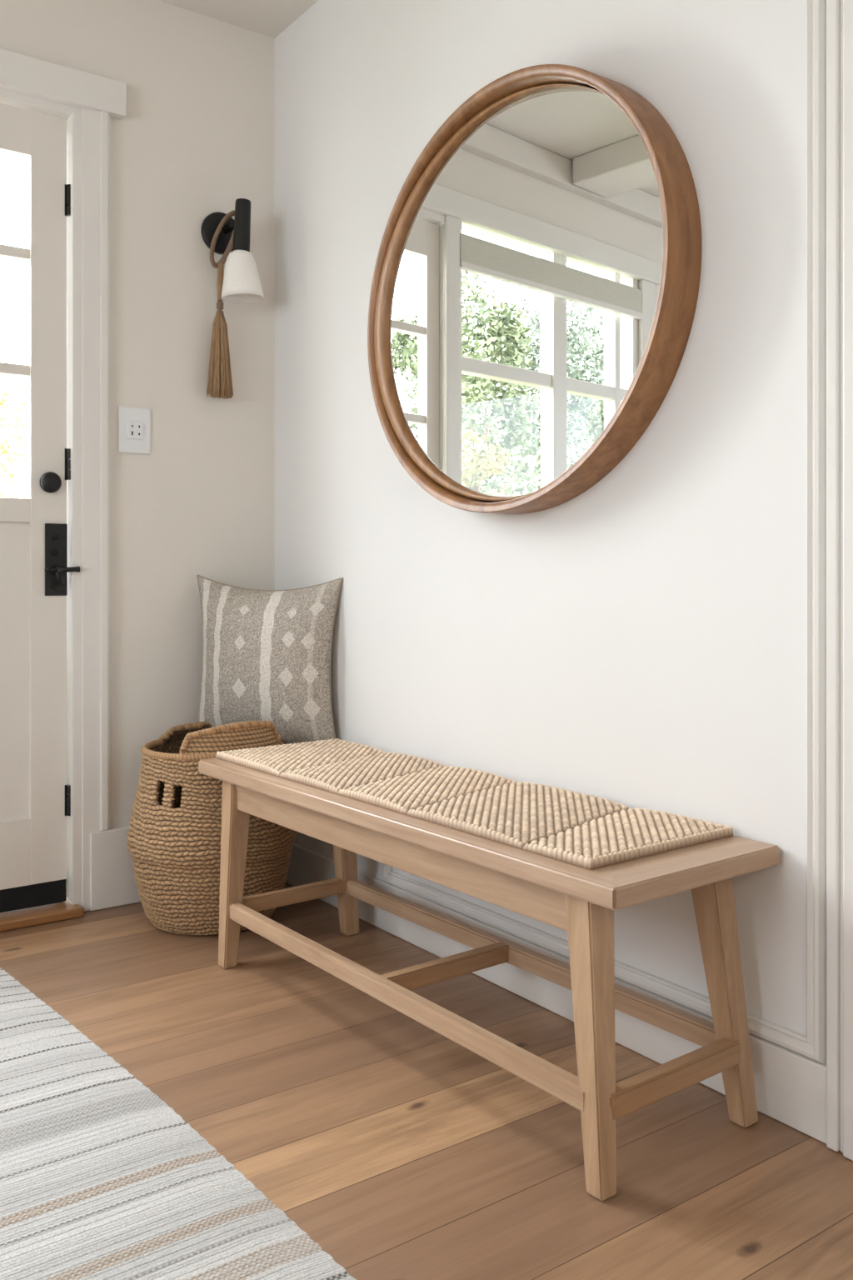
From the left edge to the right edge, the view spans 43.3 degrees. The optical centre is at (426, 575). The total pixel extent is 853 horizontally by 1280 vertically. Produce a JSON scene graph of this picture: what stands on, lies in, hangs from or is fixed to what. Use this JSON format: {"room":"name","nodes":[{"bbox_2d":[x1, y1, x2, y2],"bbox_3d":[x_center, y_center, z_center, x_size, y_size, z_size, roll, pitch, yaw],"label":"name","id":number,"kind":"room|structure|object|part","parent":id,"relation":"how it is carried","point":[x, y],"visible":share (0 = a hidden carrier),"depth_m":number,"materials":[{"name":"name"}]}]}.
{"room":"home entryway","nodes":[
{"label":"home entryway","id":0,"kind":"room"},
{"bbox_2d":[0,0,274,828],"bbox_3d":[-1.896,-0.320,2.155,3.500,2.490,0.120,0,0,-36],"label":"wall","id":1,"kind":"structure","parent":0,"point":[196,137],"depth_m":2.95,"materials":[{"name":"paint"}]},
{"bbox_2d":[0,102,79,912],"bbox_3d":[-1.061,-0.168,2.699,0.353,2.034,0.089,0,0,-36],"label":"door","id":2,"kind":"structure","parent":1,"relation":"in","point":[35,797],"depth_m":2.75,"materials":[{"name":"paint"}]},
{"bbox_3d":[-0.964,-0.238,2.756,0.054,0.054,0.023,0,0,-36],"label":"knob","id":3,"kind":"part","parent":2,"relation":"part of","materials":[{"name":"black metal"}]},
{"bbox_3d":[-0.957,-0.040,2.773,0.056,0.186,0.005,0,0,-36],"label":"lock plate","id":4,"kind":"part","parent":2,"relation":"part of","materials":[{"name":"black metal"}]},
{"bbox_3d":[-0.939,0.000,2.758,0.086,0.050,0.040,0,0,-36],"label":"lever handle","id":5,"kind":"part","parent":2,"relation":"part of","materials":[{"name":"black metal"}]},
{"bbox_2d":[0,48,126,119],"bbox_3d":[-1.525,-1.246,2.371,1.735,0.110,0.104,0,0,-36],"label":"trim","id":6,"kind":"structure","parent":1,"relation":"attached to","point":[27,82],"depth_m":2.74,"materials":[{"name":"paint"}]},
{"bbox_2d":[66,106,110,911],"bbox_3d":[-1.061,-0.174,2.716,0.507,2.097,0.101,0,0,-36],"label":"trim","id":7,"kind":"structure","parent":1,"relation":"attached to","point":[88,133],"depth_m":2.79,"materials":[{"name":"paint"}]},
{"bbox_2d":[90,825,140,910],"bbox_3d":[-0.658,0.772,2.961,0.547,0.204,0.026,0,0,-36],"label":"baseboard","id":8,"kind":"structure","parent":1,"relation":"attached to","point":[112,882],"depth_m":2.82,"materials":[{"name":"paint"}]},
{"bbox_2d":[118,405,149,454],"bbox_3d":[-0.782,-0.388,2.879,0.088,0.122,0.012,0,0,-36],"label":"wall outlet","id":9,"kind":"object","parent":1,"relation":"attached to","point":[133,422],"visible":1,"depth_m":2.88,"materials":[{"name":"white plastic"}]},
{"bbox_2d":[200,198,264,303],"bbox_3d":[-0.528,-0.896,2.981,0.172,0.273,0.116,0,0,42],"label":"wall sconce","id":10,"kind":"object","parent":1,"relation":"attached to","point":[242,282],"visible":0.97,"depth_m":2.94,"materials":[{"name":"black metal"}]},
{"bbox_3d":[-0.576,-0.963,3.023,0.116,0.116,0.021,0,0,-36],"label":"wall plate","id":11,"kind":"part","parent":10,"relation":"part of","materials":[{"name":"black metal"}]},
{"bbox_2d":[206,210,234,399],"bbox_3d":[-0.566,-0.752,2.984,0.088,0.519,0.060,0,0,-36],"label":"tassel","id":12,"kind":"object","parent":10,"relation":"hanging from","point":[219,382],"visible":0.99,"depth_m":2.98,"materials":[{"name":"fabric"}]},
{"bbox_3d":[-0.541,-0.972,2.993,0.024,0.027,0.090,0,0,-41],"label":"arm","id":13,"kind":"part","parent":10,"relation":"part of","materials":[{"name":"black metal"}]},
{"bbox_2d":[232,198,250,252],"bbox_3d":[-0.509,-0.955,2.961,0.051,0.156,0.047,0,0,-36],"label":"socket","id":14,"kind":"object","parent":10,"relation":"attached to","point":[242,222],"depth_m":2.94,"materials":[{"name":"black metal"}]},
{"bbox_3d":[-0.507,-0.826,2.963,0.116,0.132,0.116,0,0,-36],"label":"lamp shade","id":15,"kind":"part","parent":10,"relation":"part of","materials":[{"name":"white glass"}]},
{"bbox_2d":[159,0,319,38],"bbox_3d":[-0.517,-1.605,0.251,3.700,0.080,4.820,0,0,-36],"label":"ceiling","id":16,"kind":"structure","parent":0,"point":[267,17],"depth_m":2.98,"materials":[{"name":"paint"}]},
{"bbox_2d":[0,882,852,1279],"bbox_3d":[-0.488,0.905,0.211,3.700,0.060,4.720,0,0,-36],"label":"floor","id":17,"kind":"structure","parent":0,"point":[402,1151],"depth_m":1.72,"materials":[{"name":"brown wood"}]},
{"bbox_2d":[0,900,84,931],"bbox_3d":[-1.067,0.863,2.707,0.359,0.024,0.158,0,0,-36],"label":"threshold","id":18,"kind":"object","parent":17,"relation":"on","point":[20,918],"visible":0.61,"depth_m":2.71,"materials":[{"name":"brown wood"}]},
{"bbox_2d":[0,967,356,1279],"bbox_3d":[-0.607,0.871,0.801,1.501,0.006,3.015,0,0,-36],"label":"striped rug","id":19,"kind":"object","parent":17,"relation":"on","point":[101,1178],"visible":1,"depth_m":1.53,"materials":[{"name":"white fabric"}]},
{"bbox_2d":[126,720,297,935],"bbox_3d":[-0.548,0.620,2.749,0.421,0.522,0.436,0,0,18],"label":"basket","id":20,"kind":"object","parent":17,"relation":"on","point":[173,837],"visible":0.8,"depth_m":2.58,"materials":[{"name":"beige wicker"}]},
{"bbox_3d":[-0.554,0.421,2.874,0.303,0.055,0.103,0,0,-5],"label":"handle","id":21,"kind":"part","parent":20,"relation":"part of","materials":[{"name":"wicker"}]},
{"bbox_3d":[-0.467,0.405,2.637,0.276,0.084,0.070,0,0,-36],"label":"handle","id":22,"kind":"part","parent":20,"relation":"part of","materials":[{"name":"wicker"}]},
{"bbox_2d":[195,575,342,744],"bbox_3d":[-0.432,0.232,2.885,0.445,0.467,0.171,0,0,19],"label":"throw pillow","id":23,"kind":"object","parent":20,"relation":"on","point":[267,654],"visible":0.88,"depth_m":2.81,"materials":[{"name":"grey fabric"}]},
{"bbox_2d":[198,757,779,1201],"bbox_3d":[0.008,0.654,2.121,0.409,0.440,1.314,0,0,-38],"label":"wooden bench","id":24,"kind":"object","parent":17,"relation":"on","point":[582,902],"visible":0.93,"depth_m":1.73,"materials":[{"name":"brown wood"}]},
{"bbox_3d":[-0.437,0.670,2.438,0.089,0.409,0.081,0,0,-38],"label":"leg","id":25,"kind":"part","parent":24,"relation":"part of","materials":[{"name":"brown wood"}]},
{"bbox_3d":[-0.205,0.670,2.628,0.060,0.409,0.063,0,0,-38],"label":"leg","id":26,"kind":"part","parent":24,"relation":"part of","materials":[{"name":"brown wood"}]},
{"bbox_3d":[0.014,0.450,2.128,0.390,0.032,1.311,0,0,-38],"label":"seat","id":27,"kind":"part","parent":24,"relation":"part of","materials":[{"name":"brown wood"}]},
{"bbox_2d":[215,738,733,869],"bbox_3d":[0.006,0.425,2.168,0.341,0.018,1.218,0,0,-38],"label":"mat","id":28,"kind":"object","parent":24,"relation":"on","point":[582,830],"visible":1,"depth_m":1.98,"materials":[{"name":"wicker"}]},
{"bbox_3d":[0.245,0.670,1.559,0.078,0.409,0.100,0,0,-38],"label":"leg","id":29,"kind":"part","parent":24,"relation":"part of","materials":[{"name":"brown wood"}]},
{"bbox_3d":[0.478,0.670,1.738,0.060,0.409,0.100,0,0,-38],"label":"leg","id":30,"kind":"part","parent":24,"relation":"part of","materials":[{"name":"brown wood"}]},
{"bbox_2d":[275,0,826,1064],"bbox_3d":[0.948,-0.320,1.313,0.120,2.490,4.820,0,0,-36],"label":"wall","id":31,"kind":"structure","parent":0,"point":[637,639],"depth_m":2.07,"materials":[{"name":"paint"}]},
{"bbox_2d":[367,64,702,514],"bbox_3d":[0.167,-0.568,2.216,0.084,0.880,0.940,0,0,-36],"label":"round mirror","id":32,"kind":"object","parent":31,"relation":"attached to","point":[536,283],"visible":1,"depth_m":2.16,"materials":[{"name":"brown wood"}]},
{"bbox_2d":[285,843,826,1143],"bbox_3d":[0.094,0.816,2.379,0.014,0.117,1.797,0,0,-36],"label":"baseboard","id":33,"kind":"structure","parent":31,"relation":"attached to","point":[791,1086],"depth_m":1.99,"materials":[{"name":"paint"}]},
{"bbox_2d":[382,0,826,1064],"bbox_3d":[0.254,-0.385,2.157,0.014,2.281,1.228,0,0,-36],"label":"trim","id":34,"kind":"structure","parent":31,"relation":"attached to","point":[813,1046],"depth_m":1.66,"materials":[{"name":"paint"}]},
{"bbox_2d":[826,0,852,1160],"bbox_3d":[0.656,-0.344,1.592,0.026,2.437,0.134,0,0,-36],"label":"trim","id":35,"kind":"structure","parent":31,"relation":"attached to","point":[839,12],"depth_m":1.63,"materials":[{"name":"paint"}]},
{"label":"outside","id":36,"kind":"structure","parent":0,"visible":0},
{"bbox_3d":[-7.654,1.225,7.974,22.000,0.100,15.700,0,0,-36],"label":"lawn","id":37,"kind":"structure","parent":36,"visible":0},
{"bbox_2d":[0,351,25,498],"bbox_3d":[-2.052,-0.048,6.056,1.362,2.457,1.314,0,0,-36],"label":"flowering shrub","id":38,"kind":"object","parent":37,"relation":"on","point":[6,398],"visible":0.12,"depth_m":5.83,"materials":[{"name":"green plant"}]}
]}

